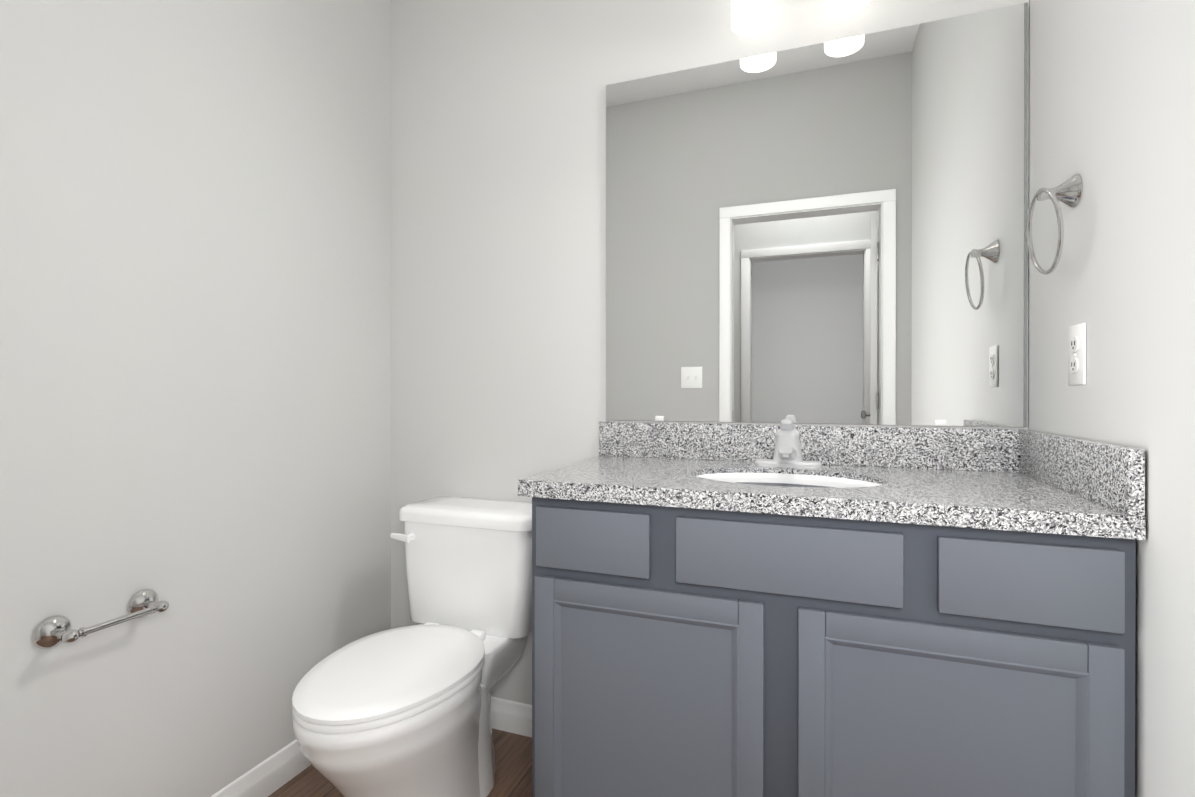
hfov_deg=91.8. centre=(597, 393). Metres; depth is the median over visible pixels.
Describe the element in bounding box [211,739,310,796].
baseboard
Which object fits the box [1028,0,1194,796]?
wall
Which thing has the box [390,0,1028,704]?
wall
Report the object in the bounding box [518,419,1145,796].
bathroom vanity
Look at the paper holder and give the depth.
1.11 m
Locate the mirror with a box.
[606,2,1027,426]
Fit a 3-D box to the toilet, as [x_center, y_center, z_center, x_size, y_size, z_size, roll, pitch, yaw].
[-0.450,0.696,1.501,0.451,0.732,0.727,0,0,20]
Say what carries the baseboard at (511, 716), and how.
attached to the wall at (498, 228)
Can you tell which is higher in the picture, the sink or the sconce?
the sconce
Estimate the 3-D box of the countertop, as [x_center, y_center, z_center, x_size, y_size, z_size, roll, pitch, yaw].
[0.415,0.201,1.293,1.056,0.035,0.517,0,0,20]
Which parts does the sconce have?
lamp shade, lamp shade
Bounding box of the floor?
[268,728,531,796]
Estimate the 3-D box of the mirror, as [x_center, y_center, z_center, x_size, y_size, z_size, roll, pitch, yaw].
[0.512,-0.415,1.527,1.038,0.985,0.008,0,0,20]
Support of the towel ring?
attached to the wall at (1112, 103)
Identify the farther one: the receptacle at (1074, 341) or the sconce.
the sconce
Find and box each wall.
[0,0,390,796]
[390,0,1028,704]
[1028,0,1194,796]
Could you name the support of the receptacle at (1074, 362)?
attached to the electrical outlet plate at (1077, 354)
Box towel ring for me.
[1027,174,1082,274]
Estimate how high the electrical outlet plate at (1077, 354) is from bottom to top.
0.114 m
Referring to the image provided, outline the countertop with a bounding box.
[518,456,1145,539]
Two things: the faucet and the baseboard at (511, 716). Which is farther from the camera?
the baseboard at (511, 716)
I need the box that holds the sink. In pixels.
[697,473,880,487]
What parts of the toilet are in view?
seat, seat lid, bowl, lever, tank lid, tank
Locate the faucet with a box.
[755,419,821,467]
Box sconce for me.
[731,0,869,35]
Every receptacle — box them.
[1070,337,1078,351]
[1070,358,1078,372]
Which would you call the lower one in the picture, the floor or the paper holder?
the floor
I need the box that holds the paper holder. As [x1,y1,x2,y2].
[31,589,168,648]
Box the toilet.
[292,496,531,796]
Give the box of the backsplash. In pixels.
[599,421,1026,472]
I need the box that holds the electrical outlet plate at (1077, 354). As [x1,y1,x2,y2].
[1068,323,1085,384]
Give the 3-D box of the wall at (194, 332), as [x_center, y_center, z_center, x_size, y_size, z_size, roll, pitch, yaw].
[-1.067,-0.337,1.204,0.120,2.800,1.720,0,0,20]
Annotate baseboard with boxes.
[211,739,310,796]
[491,697,531,736]
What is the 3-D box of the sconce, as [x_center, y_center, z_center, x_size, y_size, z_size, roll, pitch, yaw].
[0.505,-1.051,1.454,0.325,0.227,0.150,0,0,20]

